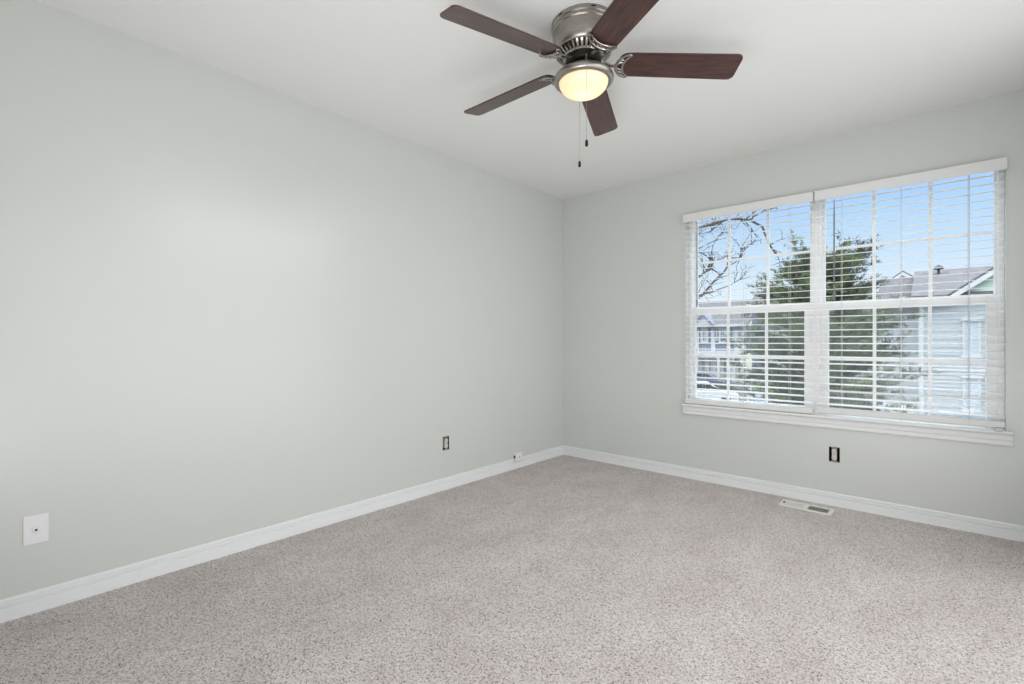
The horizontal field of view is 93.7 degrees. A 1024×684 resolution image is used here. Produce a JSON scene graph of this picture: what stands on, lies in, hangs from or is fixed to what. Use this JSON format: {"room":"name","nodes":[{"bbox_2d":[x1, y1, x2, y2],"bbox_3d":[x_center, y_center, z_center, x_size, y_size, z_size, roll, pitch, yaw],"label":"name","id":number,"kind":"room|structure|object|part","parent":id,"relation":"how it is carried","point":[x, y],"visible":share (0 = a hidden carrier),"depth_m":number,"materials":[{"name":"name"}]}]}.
{"room":"empty bedroom","nodes":[
{"label":"empty bedroom","id":0,"kind":"room"},
{"bbox_2d":[0,0,562,599],"bbox_3d":[-1.034,-0.145,3.010,0.160,2.440,4.400,0,0,42],"label":"wall","id":1,"kind":"structure","parent":0,"point":[231,305],"depth_m":2.42,"materials":[{"name":"white paint"}]},
{"bbox_2d":[23,512,48,545],"bbox_3d":[-1.896,0.746,1.912,0.009,0.116,0.074,0,0,42],"label":"cable plate","id":2,"kind":"object","parent":1,"relation":"attached to","point":[35,527],"visible":1,"depth_m":1.91,"materials":[{"name":"white plastic"}]},
{"bbox_2d":[0,445,562,623],"bbox_3d":[-0.969,1.032,2.951,0.016,0.085,4.400,0,0,42],"label":"baseboard","id":3,"kind":"structure","parent":1,"relation":"attached to","point":[18,606],"depth_m":2.40,"materials":[{"name":"white paint"}]},
{"bbox_2d":[443,436,448,449],"bbox_3d":[-0.503,0.740,3.527,0.068,0.104,0.060,0,0,42],"label":"power outlet","id":4,"kind":"object","parent":1,"relation":"attached to","point":[446,438],"visible":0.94,"depth_m":3.51,"materials":[{"name":"black"}]},
{"bbox_2d":[443,438,447,447],"bbox_3d":[-0.491,0.740,3.517,0.038,0.068,0.028,0,0,42],"label":"receptacle","id":5,"kind":"object","parent":4,"relation":"attached to","point":[445,440],"depth_m":3.50,"materials":[{"name":"white plastic"}]},
{"bbox_2d":[513,452,521,460],"bbox_3d":[0.048,0.971,4.078,0.039,0.064,0.082,0,0,42],"label":"phone jack","id":6,"kind":"object","parent":1,"relation":"attached to","point":[517,456],"visible":1,"depth_m":4.06,"materials":[{"name":"white plastic"}]},
{"bbox_2d":[0,455,1023,683],"bbox_3d":[0.244,1.135,1.874,3.580,0.120,4.720,0,0,42],"label":"floor","id":7,"kind":"structure","parent":0,"point":[562,569],"depth_m":1.98,"materials":[{"name":"carpet"}]},
{"bbox_2d":[778,499,834,515],"bbox_3d":[1.910,1.069,3.115,0.296,0.012,0.136,0,0,43],"label":"floor vent","id":8,"kind":"object","parent":7,"relation":"in","point":[802,506],"visible":1,"depth_m":3.10,"materials":[{"name":"white metal"}]},
{"bbox_2d":[37,0,1023,199],"bbox_3d":[0.244,-1.425,1.874,3.580,0.120,4.720,0,0,42],"label":"ceiling","id":9,"kind":"structure","parent":0,"point":[808,69],"depth_m":2.38,"materials":[{"name":"white paint"}]},
{"bbox_2d":[440,0,742,166],"bbox_3d":[0.272,-1.077,2.083,1.240,0.577,1.274,0,0,42],"label":"ceiling fan","id":10,"kind":"object","parent":9,"relation":"hanging from","point":[585,36],"visible":1,"depth_m":1.99,"materials":[{"name":"brown wood"}]},
{"bbox_3d":[-0.025,-1.183,1.839,0.510,0.006,0.134,-3,16,-34],"label":"blade","id":11,"kind":"part","parent":10,"relation":"part of","materials":[{"name":"brown wood"}]},
{"bbox_3d":[-0.011,-1.183,2.312,0.510,0.006,0.134,-3,12,38],"label":"blade","id":12,"kind":"part","parent":10,"relation":"part of","materials":[{"name":"brown wood"}]},
{"bbox_3d":[0.309,-1.003,2.154,0.002,0.354,0.084,0,0,1],"label":"pull chain","id":13,"kind":"part","parent":10,"relation":"part of","materials":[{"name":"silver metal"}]},
{"bbox_3d":[0.308,-1.088,2.066,0.209,0.060,0.209,0,0,42],"label":"lamp shade","id":14,"kind":"part","parent":10,"relation":"part of","materials":[{"name":"white glass"}]},
{"bbox_3d":[0.303,-0.997,1.976,0.002,0.365,0.085,0,0,3],"label":"pull chain","id":15,"kind":"part","parent":10,"relation":"part of","materials":[{"name":"silver metal"}]},
{"bbox_3d":[0.443,-1.183,2.445,0.134,0.006,0.510,-15,-7,18],"label":"blade","id":16,"kind":"part","parent":10,"relation":"part of","materials":[{"name":"brown wood"}]},
{"bbox_3d":[0.421,-1.183,1.680,0.134,0.006,0.510,15,-2,-16],"label":"blade","id":17,"kind":"part","parent":10,"relation":"part of","materials":[{"name":"brown wood"}]},
{"bbox_3d":[0.710,-1.183,2.055,0.510,0.006,0.134,2,-14,2],"label":"blade","id":18,"kind":"part","parent":10,"relation":"part of","materials":[{"name":"brown wood"}]},
{"bbox_2d":[563,89,1023,525],"bbox_3d":[1.758,-0.145,3.579,3.260,2.440,0.160,0,0,42],"label":"wall","id":19,"kind":"structure","parent":0,"point":[625,255],"depth_m":3.52,"materials":[{"name":"white paint"}]},
{"bbox_2d":[689,202,815,412],"bbox_3d":[1.777,-0.262,3.596,0.874,1.498,0.099,0,0,42],"label":"window","id":20,"kind":"structure","parent":19,"relation":"in","point":[786,307],"depth_m":3.53,"materials":[{"name":"white plastic"}]},
{"bbox_2d":[683,192,814,413],"bbox_3d":[1.695,-0.258,3.504,0.879,1.484,0.072,0,0,42],"label":"window blind","id":21,"kind":"object","parent":20,"relation":"attached to","point":[809,196],"visible":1,"depth_m":3.46,"materials":[{"name":"white plastic"}]},
{"bbox_3d":[1.701,0.463,3.509,0.865,0.036,0.052,0,0,42],"label":"rail","id":22,"kind":"part","parent":21,"relation":"part of","materials":[{"name":"white plastic"}]},
{"bbox_2d":[696,312,803,402],"bbox_3d":[1.759,0.115,3.597,0.755,0.661,0.014,0,0,42],"label":"grille","id":23,"kind":"object","parent":20,"relation":"attached to","point":[766,314],"depth_m":3.66,"materials":[{"name":"white plastic"}]},
{"bbox_3d":[1.769,0.103,3.588,0.822,0.743,0.032,0,0,42],"label":"sash","id":24,"kind":"part","parent":20,"relation":"part of","materials":[{"name":"white plastic"}]},
{"bbox_3d":[1.794,-0.621,3.615,0.822,0.761,0.030,0,0,42],"label":"sash","id":25,"kind":"part","parent":20,"relation":"part of","materials":[{"name":"white plastic"}]},
{"bbox_2d":[698,209,809,305],"bbox_3d":[1.794,-0.632,3.615,0.783,0.713,0.014,0,0,42],"label":"grille","id":26,"kind":"object","parent":20,"relation":"attached to","point":[767,214],"depth_m":3.53,"materials":[{"name":"white plastic"}]},
{"bbox_2d":[563,445,1023,541],"bbox_3d":[1.700,1.032,3.513,3.260,0.085,0.016,0,0,42],"label":"baseboard","id":27,"kind":"structure","parent":19,"relation":"attached to","point":[993,528],"depth_m":3.18,"materials":[{"name":"white paint"}]},
{"bbox_2d":[829,446,839,462],"bbox_3d":[2.135,0.739,3.171,0.060,0.104,0.068,0,0,42],"label":"power outlet","id":28,"kind":"object","parent":19,"relation":"attached to","point":[834,452],"visible":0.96,"depth_m":3.18,"materials":[{"name":"black"}]},
{"bbox_2d":[832,449,836,459],"bbox_3d":[2.125,0.739,3.160,0.028,0.068,0.038,0,0,42],"label":"receptacle","id":29,"kind":"object","parent":28,"relation":"attached to","point":[834,451],"depth_m":3.15,"materials":[{"name":"white plastic"}]},
{"bbox_2d":[682,403,1013,446],"bbox_3d":[2.057,0.527,3.226,1.817,0.083,0.110,0,0,42],"label":"window sill","id":30,"kind":"structure","parent":19,"relation":"attached to","point":[981,435],"depth_m":3.02,"materials":[{"name":"white paint"}]},
{"bbox_2d":[816,169,1004,428],"bbox_3d":[2.440,-0.262,3.007,0.901,1.498,0.099,0,0,42],"label":"window","id":31,"kind":"structure","parent":19,"relation":"in","point":[998,267],"depth_m":2.91,"materials":[{"name":"white plastic"}]},
{"bbox_2d":[829,306,985,414],"bbox_3d":[2.431,0.115,2.999,0.758,0.661,0.014,0,0,42],"label":"grille","id":32,"kind":"object","parent":31,"relation":"attached to","point":[874,360],"depth_m":2.98,"materials":[{"name":"white plastic"}]},
{"bbox_3d":[2.457,-0.621,3.026,0.849,0.761,0.030,0,0,42],"label":"sash","id":33,"kind":"part","parent":31,"relation":"part of","materials":[{"name":"white plastic"}]},
{"bbox_2d":[825,181,993,298],"bbox_3d":[2.459,-0.632,3.024,0.816,0.713,0.014,0,0,42],"label":"grille","id":34,"kind":"object","parent":31,"relation":"attached to","point":[930,183],"depth_m":2.97,"materials":[{"name":"white plastic"}]},
{"bbox_3d":[2.433,0.103,2.998,0.849,0.743,0.032,0,0,42],"label":"sash","id":35,"kind":"part","parent":31,"relation":"part of","materials":[{"name":"white plastic"}]},
{"bbox_2d":[814,157,1006,430],"bbox_3d":[2.362,-0.258,2.911,0.893,1.485,0.072,0,0,42],"label":"window blind","id":36,"kind":"object","parent":31,"relation":"attached to","point":[969,169],"visible":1,"depth_m":2.87,"materials":[{"name":"white plastic"}]},
{"bbox_3d":[2.367,0.451,2.917,0.880,0.036,0.052,0,0,42],"label":"rail","id":37,"kind":"part","parent":36,"relation":"part of","materials":[{"name":"white plastic"}]},
{"label":"outside","id":38,"kind":"structure","parent":0,"visible":0},
{"bbox_2d":[724,381,883,405],"bbox_3d":[79.643,4.425,108.771,260.000,0.300,259.100,0,0,42],"label":"ground","id":39,"kind":"structure","parent":38,"point":[736,382],"depth_m":42.29,"materials":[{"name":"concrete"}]},
{"bbox_2d":[697,372,733,387],"bbox_3d":[17.793,3.547,44.000,4.484,1.445,1.800,0,0,36],"label":"car","id":40,"kind":"object","parent":39,"relation":"on","point":[720,381],"visible":0.15,"depth_m":43.20,"materials":[{"name":"blue paint"}]},
{"bbox_2d":[697,381,739,400],"bbox_3d":[13.607,3.547,34.000,4.484,1.445,1.800,0,0,22],"label":"car","id":41,"kind":"object","parent":39,"relation":"on","point":[705,386],"visible":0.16,"depth_m":33.08,"materials":[{"name":"grey paint"}]},
{"bbox_2d":[697,300,751,382],"bbox_3d":[24.874,-0.296,57.105,8.677,9.141,11.100,0,0,42],"label":"townhouse","id":42,"kind":"structure","parent":39,"relation":"on","point":[712,318],"depth_m":52.76,"materials":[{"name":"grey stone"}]},
{"bbox_3d":[21.537,-0.188,53.349,8.477,3.477,0.550,0,0,42],"label":"belt trim","id":43,"kind":"part","parent":42,"relation":"part of","materials":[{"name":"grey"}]},
{"bbox_2d":[698,207,786,304],"bbox_3d":[3.260,0.136,9.466,4.284,8.488,1.054,0,0,-2],"label":"bare tree","id":44,"kind":"object","parent":39,"relation":"on","point":[714,223],"visible":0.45,"depth_m":9.48,"materials":[{"name":"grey plant"}]},
{"bbox_2d":[745,369,775,402],"bbox_3d":[16.557,2.975,31.598,1.900,2.600,1.900,0,0,42],"label":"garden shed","id":45,"kind":"object","parent":39,"relation":"on","point":[760,370],"visible":0.14,"depth_m":31.11,"materials":[{"name":"grey"}]},
{"bbox_3d":[16.015,3.475,30.989,0.800,1.500,0.030,0,0,42],"label":"door","id":46,"kind":"part","parent":45,"relation":"part of","materials":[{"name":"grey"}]},
{"bbox_2d":[849,401,890,411],"bbox_3d":[15.200,3.397,20.600,4.484,1.745,1.800,0,0,39],"label":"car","id":47,"kind":"object","parent":39,"relation":"on","point":[880,405],"visible":0.02,"depth_m":20.02,"materials":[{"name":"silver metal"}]},
{"bbox_2d":[868,271,913,381],"bbox_3d":[37.898,-1.061,46.232,7.414,10.672,8.760,0,0,42],"label":"house","id":48,"kind":"structure","parent":39,"relation":"on","point":[904,274],"depth_m":43.39,"materials":[{"name":"white"}]},
{"bbox_2d":[883,402,916,413],"bbox_3d":[17.910,3.650,23.980,4.522,1.250,0.120,0,0,0],"label":"picket fence","id":49,"kind":"object","parent":39,"relation":"on","point":[884,403],"visible":0.09,"depth_m":23.96,"materials":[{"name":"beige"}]},
{"bbox_2d":[877,265,992,418],"bbox_3d":[29.715,-0.798,23.667,18.304,10.146,10.770,0,0,42],"label":"house","id":50,"kind":"structure","parent":39,"relation":"on","point":[936,271],"depth_m":24.23,"materials":[{"name":"grey"}]},
{"bbox_2d":[933,265,943,273],"bbox_3d":[24.227,-4.005,27.251,0.440,0.750,0.418,0,0,42],"label":"roof vent","id":51,"kind":"object","parent":50,"relation":"attached to","point":[938,269],"depth_m":27.21,"materials":[{"name":"grey metal"}]},
{"bbox_3d":[22.449,2.559,23.427,0.474,1.484,0.020,0,0,42],"label":"pane","id":52,"kind":"part","parent":50,"relation":"part of","materials":[{"name":"grey"}]},
{"bbox_3d":[22.449,-0.167,23.427,0.474,1.608,0.020,0,0,42],"label":"pane","id":53,"kind":"part","parent":50,"relation":"part of","materials":[{"name":"grey"}]},
{"bbox_3d":[10.241,4.250,13.324,21.000,0.050,14.000,0,0,42],"label":"lawn","id":54,"kind":"structure","parent":39,"relation":"on","visible":0},
{"bbox_2d":[714,229,944,412],"bbox_3d":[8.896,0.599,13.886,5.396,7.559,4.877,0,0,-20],"label":"pine tree","id":55,"kind":"object","parent":54,"relation":"on","point":[804,288],"visible":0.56,"depth_m":13.23,"materials":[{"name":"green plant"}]}
]}

